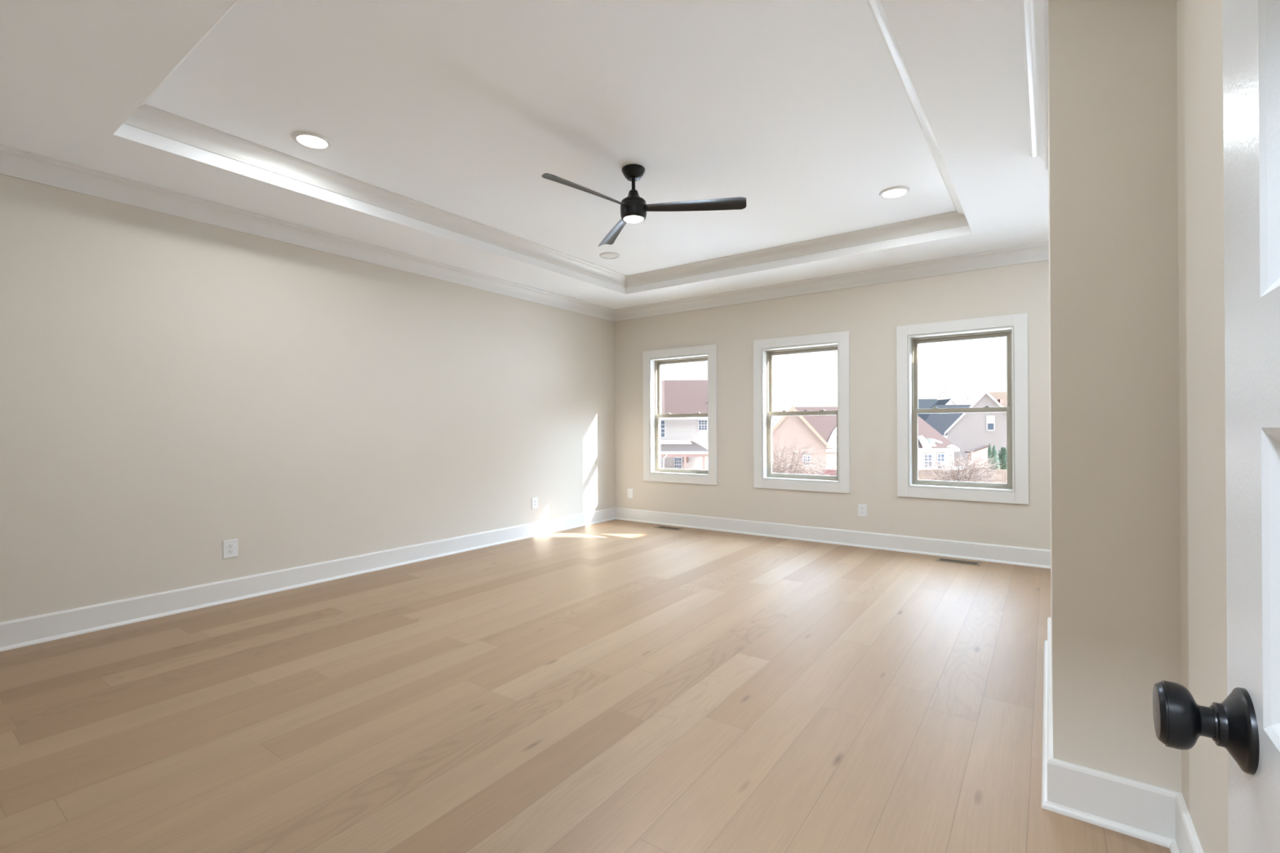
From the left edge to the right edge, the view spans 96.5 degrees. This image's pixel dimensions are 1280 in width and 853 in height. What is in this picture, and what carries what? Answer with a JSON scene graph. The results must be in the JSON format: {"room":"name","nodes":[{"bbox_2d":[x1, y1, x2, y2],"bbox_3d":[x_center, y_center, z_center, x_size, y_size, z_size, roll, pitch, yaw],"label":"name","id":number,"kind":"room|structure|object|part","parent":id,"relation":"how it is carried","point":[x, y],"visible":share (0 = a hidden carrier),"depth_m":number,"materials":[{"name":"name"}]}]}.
{"room":"empty bedroom","nodes":[
{"label":"empty bedroom","id":0,"kind":"room"},
{"bbox_2d":[0,173,614,622],"bbox_3d":[-2.129,-0.149,5.180,0.160,2.740,6.332,0,0,36],"label":"wall","id":1,"kind":"structure","parent":0,"point":[173,388],"depth_m":4.07,"materials":[{"name":"paint"}]},
{"bbox_2d":[222,538,237,558],"bbox_3d":[-2.866,0.856,3.996,0.009,0.124,0.088,0,0,36],"label":"wall outlet","id":2,"kind":"object","parent":1,"relation":"attached to","point":[229,547],"visible":1,"depth_m":3.99,"materials":[{"name":"white plastic"}]},
{"bbox_2d":[0,144,614,321],"bbox_3d":[-2.047,-1.453,5.096,0.085,0.133,5.972,0,0,36],"label":"crown molding","id":3,"kind":"structure","parent":1,"relation":"attached to","point":[14,162],"depth_m":4.05,"materials":[{"name":"paint"}]},
{"bbox_2d":[0,506,615,651],"bbox_3d":[-2.058,1.145,5.105,0.031,0.152,5.972,0,0,36],"label":"baseboard","id":4,"kind":"structure","parent":1,"relation":"attached to","point":[32,630],"depth_m":4.06,"materials":[{"name":"paint"}]},
{"bbox_2d":[532,497,537,509],"bbox_3d":[-1.172,0.854,6.366,0.009,0.124,0.088,0,0,36],"label":"wall outlet","id":5,"kind":"object","parent":1,"relation":"attached to","point":[535,500],"visible":1,"depth_m":6.37,"materials":[{"name":"white plastic"}]},
{"bbox_2d":[0,0,1048,309],"bbox_3d":[0.299,-1.716,2.294,7.484,0.360,8.202,0,0,36],"label":"ceiling","id":6,"kind":"structure","parent":0,"point":[800,110],"depth_m":3.04,"materials":[{"name":"paint"}]},
{"bbox_2d":[139,0,239,106],"bbox_3d":[-1.305,-1.655,2.005,3.469,0.100,0.100,0,0,36],"label":"crown molding","id":7,"kind":"structure","parent":6,"relation":"attached to","point":[236,2],"depth_m":2.55,"materials":[{"name":"paint"}]},
{"bbox_2d":[292,131,332,149],"bbox_3d":[-1.942,-1.692,3.385,0.204,0.013,0.204,0,0,36],"label":"recessed light","id":8,"kind":"object","parent":6,"relation":"in","point":[313,140],"visible":1,"depth_m":3.37,"materials":[{"name":"white plastic"}]},
{"bbox_2d":[123,103,627,288],"bbox_3d":[-1.414,-1.648,4.748,0.100,0.100,4.437,0,0,36],"label":"crown molding","id":9,"kind":"structure","parent":6,"relation":"attached to","point":[147,117],"depth_m":3.86,"materials":[{"name":"paint"}]},
{"bbox_2d":[599,252,619,259],"bbox_3d":[-0.301,-1.694,5.672,0.204,0.013,0.204,0,0,36],"label":"recessed light","id":10,"kind":"object","parent":6,"relation":"in","point":[608,255],"visible":1,"depth_m":5.66,"materials":[{"name":"white plastic"}]},
{"bbox_2d":[542,164,746,246],"bbox_3d":[-0.093,-1.537,3.655,1.307,0.339,1.203,0,0,36],"label":"ceiling fan","id":11,"kind":"object","parent":6,"relation":"hanging from","point":[633,208],"visible":1,"depth_m":3.72,"materials":[{"name":"black metal"}]},
{"bbox_3d":[-0.309,-1.429,3.482,0.124,0.049,0.665,0,0,42],"label":"blade","id":12,"kind":"part","parent":11,"relation":"part of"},
{"bbox_3d":[-0.171,-1.428,4.165,0.124,0.049,0.665,0,0,-18],"label":"blade","id":13,"kind":"part","parent":11,"relation":"part of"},
{"bbox_3d":[0.352,-1.431,3.703,0.665,0.049,0.124,0,0,12],"label":"blade","id":14,"kind":"part","parent":11,"relation":"part of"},
{"bbox_2d":[626,211,968,287],"bbox_3d":[1.217,-1.658,5.533,3.469,0.100,0.100,0,0,36],"label":"crown molding","id":15,"kind":"structure","parent":6,"relation":"attached to","point":[953,219],"depth_m":5.29,"materials":[{"name":"paint"}]},
{"bbox_2d":[879,186,910,198],"bbox_3d":[1.859,-1.707,4.171,0.204,0.013,0.204,0,0,36],"label":"recessed light","id":16,"kind":"object","parent":6,"relation":"in","point":[895,192],"visible":1,"depth_m":4.16,"materials":[{"name":"white plastic"}]},
{"bbox_2d":[866,0,964,214],"bbox_3d":[1.327,-1.664,2.789,0.100,0.100,4.437,0,0,36],"label":"crown molding","id":17,"kind":"structure","parent":6,"relation":"attached to","point":[876,7],"depth_m":2.87,"materials":[{"name":"paint"}]},
{"bbox_2d":[0,519,1170,852],"bbox_3d":[0.312,1.304,2.287,7.484,0.200,8.202,0,0,36],"label":"floor","id":18,"kind":"structure","parent":0,"point":[615,686],"depth_m":2.38,"materials":[{"name":"brown wood"}]},
{"bbox_2d":[653,525,684,530],"bbox_3d":[0.343,1.212,6.814,0.340,0.004,0.144,0,0,36],"label":"floor vent","id":19,"kind":"object","parent":18,"relation":"in","point":[659,526],"visible":1,"depth_m":6.82,"materials":[{"name":"metal"}]},
{"bbox_2d":[935,557,981,565],"bbox_3d":[2.819,1.197,5.056,0.340,0.004,0.144,0,0,36],"label":"floor vent","id":20,"kind":"object","parent":18,"relation":"in","point":[939,559],"visible":1,"depth_m":5.05,"materials":[{"name":"metal"}]},
{"bbox_2d":[613,259,1050,550],"bbox_3d":[2.689,-0.169,5.486,7.324,2.740,0.170,0,0,36],"label":"wall","id":21,"kind":"structure","parent":0,"point":[871,314],"depth_m":5.73,"materials":[{"name":"paint"}]},
{"bbox_2d":[627,488,633,498],"bbox_3d":[-0.128,0.868,7.389,0.088,0.124,0.012,0,0,36],"label":"wall outlet","id":22,"kind":"object","parent":21,"relation":"attached to","point":[629,491],"visible":1,"depth_m":7.38,"materials":[{"name":"white plastic"}]},
{"bbox_2d":[642,344,717,484],"bbox_3d":[0.523,-0.135,7.032,1.046,1.643,0.204,0,0,36],"label":"window","id":23,"kind":"structure","parent":21,"relation":"in","point":[651,368],"depth_m":7.08,"materials":[{"name":"paint"}]},
{"bbox_3d":[0.553,-0.135,7.075,0.841,1.438,0.100,0,0,36],"label":"frame","id":24,"kind":"part","parent":23,"relation":"part of","materials":[{"name":"plastic"}]},
{"bbox_3d":[0.539,0.205,7.053,0.801,0.726,0.038,0,0,36],"label":"sash","id":25,"kind":"part","parent":23,"relation":"part of","materials":[{"name":"glass"}]},
{"bbox_3d":[0.559,-0.473,7.086,0.801,0.722,0.036,0,0,36],"label":"sash","id":26,"kind":"part","parent":23,"relation":"part of","materials":[{"name":"glass"}]},
{"bbox_2d":[753,330,849,493],"bbox_3d":[1.750,-0.142,6.155,1.042,1.643,0.204,0,0,36],"label":"window","id":27,"kind":"structure","parent":21,"relation":"in","point":[763,412],"depth_m":6.15,"materials":[{"name":"paint"}]},
{"bbox_3d":[1.780,-0.142,6.197,0.837,1.438,0.100,0,0,36],"label":"frame","id":28,"kind":"part","parent":27,"relation":"part of","materials":[{"name":"plastic"}]},
{"bbox_3d":[1.786,-0.480,6.209,0.797,0.722,0.036,0,0,36],"label":"sash","id":29,"kind":"part","parent":27,"relation":"part of","materials":[{"name":"glass"}]},
{"bbox_3d":[1.767,0.198,6.176,0.797,0.726,0.038,0,0,36],"label":"sash","id":30,"kind":"part","parent":27,"relation":"part of","materials":[{"name":"glass"}]},
{"bbox_2d":[613,241,1048,321],"bbox_3d":[2.544,-1.472,5.432,7.164,0.133,0.085,0,0,36],"label":"crown molding","id":31,"kind":"structure","parent":21,"relation":"attached to","point":[1039,251],"depth_m":5.72,"materials":[{"name":"paint"}]},
{"bbox_2d":[614,506,1050,568],"bbox_3d":[2.571,1.125,5.448,7.164,0.152,0.031,0,0,36],"label":"baseboard","id":32,"kind":"structure","parent":21,"relation":"attached to","point":[1028,557],"depth_m":5.73,"materials":[{"name":"paint"}]},
{"bbox_2d":[857,503,866,516],"bbox_3d":[2.224,0.839,5.710,0.088,0.124,0.009,0,0,36],"label":"wall outlet","id":33,"kind":"object","parent":21,"relation":"attached to","point":[862,508],"visible":1,"depth_m":5.71,"materials":[{"name":"white plastic"}]},
{"bbox_2d":[896,313,1028,504],"bbox_3d":[2.964,-0.150,5.287,1.048,1.643,0.204,0,0,36],"label":"window","id":34,"kind":"structure","parent":21,"relation":"in","point":[1015,331],"depth_m":5.21,"materials":[{"name":"paint"}]},
{"bbox_3d":[3.000,-0.488,5.341,0.803,0.722,0.036,0,0,36],"label":"sash","id":35,"kind":"part","parent":34,"relation":"part of","materials":[{"name":"glass"}]},
{"bbox_3d":[2.981,0.190,5.308,0.803,0.726,0.038,0,0,36],"label":"sash","id":36,"kind":"part","parent":34,"relation":"part of","materials":[{"name":"glass"}]},
{"bbox_3d":[2.994,-0.150,5.330,0.843,1.438,0.100,0,0,36],"label":"frame","id":37,"kind":"part","parent":34,"relation":"part of","materials":[{"name":"plastic"}]},
{"bbox_2d":[1048,0,1182,792],"bbox_3d":[1.954,-0.173,2.329,0.457,2.740,1.618,0,0,36],"label":"wall","id":38,"kind":"structure","parent":0,"point":[1113,157],"depth_m":1.72,"materials":[{"name":"paint"}]},
{"bbox_2d":[1018,0,1048,169],"bbox_3d":[1.728,-1.475,2.489,0.085,0.133,1.788,0,0,36],"label":"crown molding","id":39,"kind":"structure","parent":38,"relation":"attached to","point":[1033,13],"depth_m":2.38,"materials":[{"name":"paint"}]},
{"bbox_2d":[1041,617,1053,804],"bbox_3d":[1.761,1.122,2.468,0.031,0.152,1.680,0,0,36],"label":"baseboard","id":40,"kind":"structure","parent":38,"relation":"attached to","point":[1047,726],"depth_m":2.21,"materials":[{"name":"paint"}]},
{"bbox_3d":[1.755,1.188,2.472,0.016,0.020,1.680,0,0,36],"label":"shoe moulding","id":41,"kind":"part","parent":40,"relation":"part of","materials":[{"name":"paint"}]},
{"bbox_2d":[1041,758,1181,848],"bbox_3d":[1.403,1.122,1.710,0.328,0.152,0.031,0,0,36],"label":"baseboard","id":42,"kind":"structure","parent":38,"relation":"attached to","point":[1139,810],"depth_m":1.70,"materials":[{"name":"paint"}]},
{"bbox_3d":[1.392,1.188,1.708,0.312,0.020,0.016,0,0,36],"label":"shoe moulding","id":43,"kind":"part","parent":42,"relation":"part of","materials":[{"name":"paint"}]},
{"bbox_2d":[1176,0,1228,852],"bbox_3d":[0.903,-0.173,0.603,0.160,2.740,2.412,0,0,36],"label":"wall","id":44,"kind":"structure","parent":0,"point":[1199,23],"depth_m":1.38,"materials":[{"name":"paint"}]},
{"bbox_2d":[1168,792,1203,852],"bbox_3d":[0.878,1.122,0.721,0.031,0.152,2.252,0,0,36],"label":"baseboard","id":45,"kind":"structure","parent":44,"relation":"attached to","point":[1186,841],"depth_m":1.54,"materials":[{"name":"paint"}]},
{"bbox_3d":[0.867,1.188,0.719,0.016,0.020,2.236,0,0,36],"label":"shoe moulding","id":46,"kind":"part","parent":45,"relation":"part of","materials":[{"name":"paint"}]},
{"bbox_3d":[-1.826,-0.159,1.195,4.969,2.740,0.120,0,0,36],"label":"wall","id":47,"kind":"structure","parent":0,"visible":0},
{"bbox_2d":[1152,0,1279,852],"bbox_3d":[0.356,0.175,0.226,0.154,2.023,0.780,0,0,36],"label":"door","id":48,"kind":"structure","parent":47,"relation":"in","point":[1246,723],"depth_m":0.48,"materials":[{"name":"paint"}]},
{"bbox_3d":[0.497,0.265,0.520,0.039,0.057,0.057,0,0,36],"label":"knob","id":49,"kind":"part","parent":48,"relation":"part of","materials":[{"name":"black metal"}]},
{"bbox_3d":[0.356,-0.237,0.229,0.035,0.267,0.548,0,0,36],"label":"panel","id":50,"kind":"part","parent":48,"relation":"part of","materials":[{"name":"paint"}]},
{"bbox_3d":[0.357,0.122,0.228,0.035,0.243,0.548,0,0,36],"label":"panel","id":51,"kind":"part","parent":48,"relation":"part of","materials":[{"name":"paint"}]},
{"label":"outside","id":52,"kind":"structure","parent":0,"visible":0},
{"bbox_3d":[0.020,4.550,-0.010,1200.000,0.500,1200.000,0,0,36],"label":"ground","id":53,"kind":"structure","parent":52,"visible":0},
{"bbox_2d":[660,380,708,470],"bbox_3d":[-1.698,0.351,44.949,15.400,8.121,15.300,0,0,0],"label":"house","id":54,"kind":"structure","parent":53,"relation":"on","point":[683,441],"depth_m":40.00,"materials":[{"name":"white"}]},
{"bbox_3d":[1.336,0.156,39.995,0.770,1.140,0.030,0,0,0],"label":"pane","id":55,"kind":"part","parent":54,"relation":"part of","materials":[{"name":"glass"}]},
{"bbox_3d":[2.652,2.665,39.989,0.440,0.930,0.030,0,0,0],"label":"pane","id":56,"kind":"part","parent":54,"relation":"part of","materials":[{"name":"glass"}]},
{"bbox_3d":[2.964,3.183,37.583,0.140,2.380,0.140,0,0,0],"label":"porch post","id":57,"kind":"part","parent":54,"relation":"part of","materials":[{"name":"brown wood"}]},
{"bbox_3d":[4.400,-0.097,39.995,0.560,0.660,0.030,0,0,0],"label":"pane","id":58,"kind":"part","parent":54,"relation":"part of","materials":[{"name":"blue glass"}]},
{"bbox_3d":[4.214,3.178,37.583,0.140,2.380,0.140,0,0,0],"label":"porch post","id":59,"kind":"part","parent":54,"relation":"part of","materials":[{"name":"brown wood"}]},
{"bbox_2d":[772,417,778,427],"bbox_3d":[67.783,0.783,163.126,211.569,7.188,154.585,0,0,36],"label":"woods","id":60,"kind":"object","parent":53,"relation":"on","point":[774,422],"visible":0.02,"depth_m":168.70,"materials":[{"name":"white plant"}]},
{"bbox_2d":[772,435,825,475],"bbox_3d":[6.174,2.345,25.449,4.007,3.982,4.695,0,0,5],"label":"bare shrub","id":61,"kind":"object","parent":53,"relation":"on","point":[775,464],"visible":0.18,"depth_m":25.09,"materials":[{"name":"plant"}]},
{"bbox_2d":[777,460,830,475],"bbox_3d":[8.833,2.997,30.567,3.236,2.681,4.145,0,0,42],"label":"bare shrub","id":62,"kind":"object","parent":53,"relation":"on","point":[801,473],"visible":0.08,"depth_m":30.38,"materials":[{"name":"plant"}]},
{"bbox_2d":[774,469,836,475],"bbox_3d":[9.915,3.445,34.033,5.500,1.780,0.120,0,0,0],"label":"fence","id":63,"kind":"object","parent":53,"relation":"on","point":[828,471],"visible":0.06,"depth_m":33.98,"materials":[{"name":"wood"}]},
{"bbox_3d":[11.715,3.412,34.008,1.680,1.730,0.068,0,0,0],"label":"panel","id":64,"kind":"part","parent":63,"relation":"part of","materials":[{"name":"wood"}]},
{"bbox_2d":[794,453,836,475],"bbox_3d":[7.337,2.627,21.398,2.824,3.386,3.287,0,0,-29],"label":"bare shrub","id":65,"kind":"object","parent":53,"relation":"on","point":[815,467],"visible":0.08,"depth_m":21.66,"materials":[{"name":"plant"}]},
{"bbox_2d":[772,405,959,470],"bbox_3d":[16.662,1.326,47.511,15.868,6.020,12.972,0,0,0],"label":"house","id":66,"kind":"structure","parent":53,"relation":"on","point":[812,430],"depth_m":44.07,"materials":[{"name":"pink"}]},
{"bbox_3d":[12.151,2.567,41.649,0.440,0.850,0.030,0,0,0],"label":"pane","id":67,"kind":"part","parent":66,"relation":"part of","materials":[{"name":"white glass"}]},
{"bbox_3d":[22.287,2.679,44.189,0.550,0.950,0.030,0,0,0],"label":"pane","id":68,"kind":"part","parent":66,"relation":"part of","materials":[{"name":"white glass"}]},
{"bbox_3d":[23.282,2.724,44.189,0.500,1.150,0.030,0,0,0],"label":"pane","id":69,"kind":"part","parent":66,"relation":"part of","materials":[{"name":"white glass"}]},
{"bbox_2d":[918,379,946,399],"bbox_3d":[65.337,-3.157,128.702,6.944,14.938,7.200,0,0,36],"label":"bare tree","id":70,"kind":"object","parent":53,"relation":"on","point":[924,391],"visible":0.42,"depth_m":128.78,"materials":[{"name":"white plant"}]},
{"bbox_2d":[917,399,958,414],"bbox_3d":[55.708,-0.538,111.866,9.060,9.700,9.070,0,0,0],"label":"house","id":71,"kind":"structure","parent":53,"relation":"on","point":[922,403],"depth_m":110.58,"materials":[{"name":"white"}]},
{"bbox_2d":[929,377,954,399],"bbox_3d":[74.524,-4.531,140.650,5.963,17.667,8.596,0,0,36],"label":"bare tree","id":72,"kind":"object","parent":53,"relation":"on","point":[943,385],"visible":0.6,"depth_m":139.89,"materials":[{"name":"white plant"}]},
{"bbox_2d":[917,404,971,438],"bbox_3d":[48.553,0.466,88.774,17.540,7.650,12.850,0,0,0],"label":"house","id":73,"kind":"structure","parent":53,"relation":"on","point":[940,422],"depth_m":85.75,"materials":[{"name":"beige"}]},
{"bbox_2d":[919,449,1000,482],"bbox_3d":[14.188,2.646,25.905,3.632,3.309,3.384,0,0,8],"label":"bare shrub","id":74,"kind":"object","parent":53,"relation":"on","point":[971,477],"visible":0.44,"depth_m":25.77,"materials":[{"name":"plant"}]},
{"bbox_2d":[918,469,1007,483],"bbox_3d":[20.015,3.378,33.033,9.700,1.819,0.120,0,0,0],"label":"fence","id":75,"kind":"object","parent":53,"relation":"on","point":[1004,473],"visible":0.07,"depth_m":32.98,"materials":[{"name":"beige wood"}]},
{"bbox_3d":[16.415,3.369,33.008,2.280,1.769,0.068,0,0,0],"label":"panel","id":76,"kind":"part","parent":75,"relation":"part of","materials":[{"name":"beige wood"}]},
{"bbox_3d":[18.815,3.359,33.008,2.280,1.769,0.068,0,0,0],"label":"panel","id":77,"kind":"part","parent":75,"relation":"part of","materials":[{"name":"beige wood"}]},
{"bbox_3d":[21.215,3.349,33.008,2.280,1.768,0.068,0,0,0],"label":"panel","id":78,"kind":"part","parent":75,"relation":"part of","materials":[{"name":"beige wood"}]},
{"bbox_2d":[946,386,980,404],"bbox_3d":[67.587,-2.183,119.279,6.918,12.956,6.858,0,0,36],"label":"bare tree","id":79,"kind":"object","parent":53,"relation":"on","point":[967,397],"visible":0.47,"depth_m":117.76,"materials":[{"name":"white plant"}]},
{"bbox_2d":[951,385,977,404],"bbox_3d":[86.673,-3.829,153.016,7.544,16.226,9.622,0,0,36],"label":"bare tree","id":80,"kind":"object","parent":53,"relation":"on","point":[962,392],"visible":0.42,"depth_m":152.43,"materials":[{"name":"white plant"}]},
{"bbox_2d":[929,456,1006,483],"bbox_3d":[17.025,2.839,29.427,2.960,2.918,3.412,0,0,-22],"label":"bare shrub","id":81,"kind":"object","parent":53,"relation":"on","point":[997,467],"visible":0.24,"depth_m":29.01,"materials":[{"name":"plant"}]},
{"bbox_2d":[944,390,1007,466],"bbox_3d":[41.489,0.141,64.495,17.023,8.250,13.708,0,0,0],"label":"house","id":82,"kind":"structure","parent":53,"relation":"on","point":[970,431],"depth_m":60.39,"materials":[{"name":"grey"}]},
{"bbox_3d":[36.722,-0.009,59.779,0.580,0.730,0.040,0,0,33],"label":"pane","id":83,"kind":"part","parent":82,"relation":"part of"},
{"bbox_2d":[987,416,993,422],"bbox_3d":[36.719,-0.724,59.781,0.580,0.700,0.040,0,0,33],"label":"blind","id":84,"kind":"object","parent":82,"relation":"hanging from","point":[990,419],"depth_m":59.76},
{"bbox_2d":[997,399,1003,404],"bbox_3d":[40.938,-2.806,64.806,0.400,0.550,0.400,0,0,0],"label":"roof vent","id":85,"kind":"object","parent":82,"relation":"attached to","point":[1001,401],"depth_m":64.61,"materials":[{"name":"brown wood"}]},
{"bbox_2d":[964,444,990,468],"bbox_3d":[26.713,2.881,45.193,1.600,2.810,0.700,0,0,0],"label":"garden shed","id":86,"kind":"object","parent":53,"relation":"on","point":[983,450],"visible":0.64,"depth_m":45.00,"materials":[{"name":"beige"}]},
{"bbox_2d":[955,450,1000,469],"bbox_3d":[20.753,2.910,34.980,2.897,2.765,2.323,0,0,0],"label":"bare shrub","id":87,"kind":"object","parent":53,"relation":"on","point":[984,460],"visible":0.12,"depth_m":34.87,"materials":[{"name":"plant"}]},
{"bbox_2d":[987,443,991,467],"bbox_3d":[32.456,2.918,53.002,0.760,2.723,0.754,0,0,-16],"label":"conifer","id":88,"kind":"object","parent":53,"relation":"on","point":[989,449],"visible":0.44,"depth_m":52.88,"materials":[{"name":"green plant"}]},
{"bbox_2d":[980,371,1006,395],"bbox_3d":[84.776,-4.360,134.612,8.327,17.254,10.785,0,0,36],"label":"bare tree","id":89,"kind":"object","parent":53,"relation":"on","point":[1000,389],"visible":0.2,"depth_m":135.49,"materials":[{"name":"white plant"}]},
{"bbox_2d":[989,444,1001,469],"bbox_3d":[30.412,2.926,49.018,1.187,2.705,1.153,0,0,36],"label":"conifer","id":90,"kind":"object","parent":53,"relation":"on","point":[993,451],"visible":0.57,"depth_m":48.80,"materials":[{"name":"green plant"}]},
{"bbox_2d":[997,446,1007,469],"bbox_3d":[32.464,3.041,50.992,0.959,2.467,0.970,0,0,-28],"label":"conifer","id":91,"kind":"object","parent":53,"relation":"on","point":[1002,455],"visible":0.59,"depth_m":50.74,"materials":[{"name":"green plant"}]}
]}

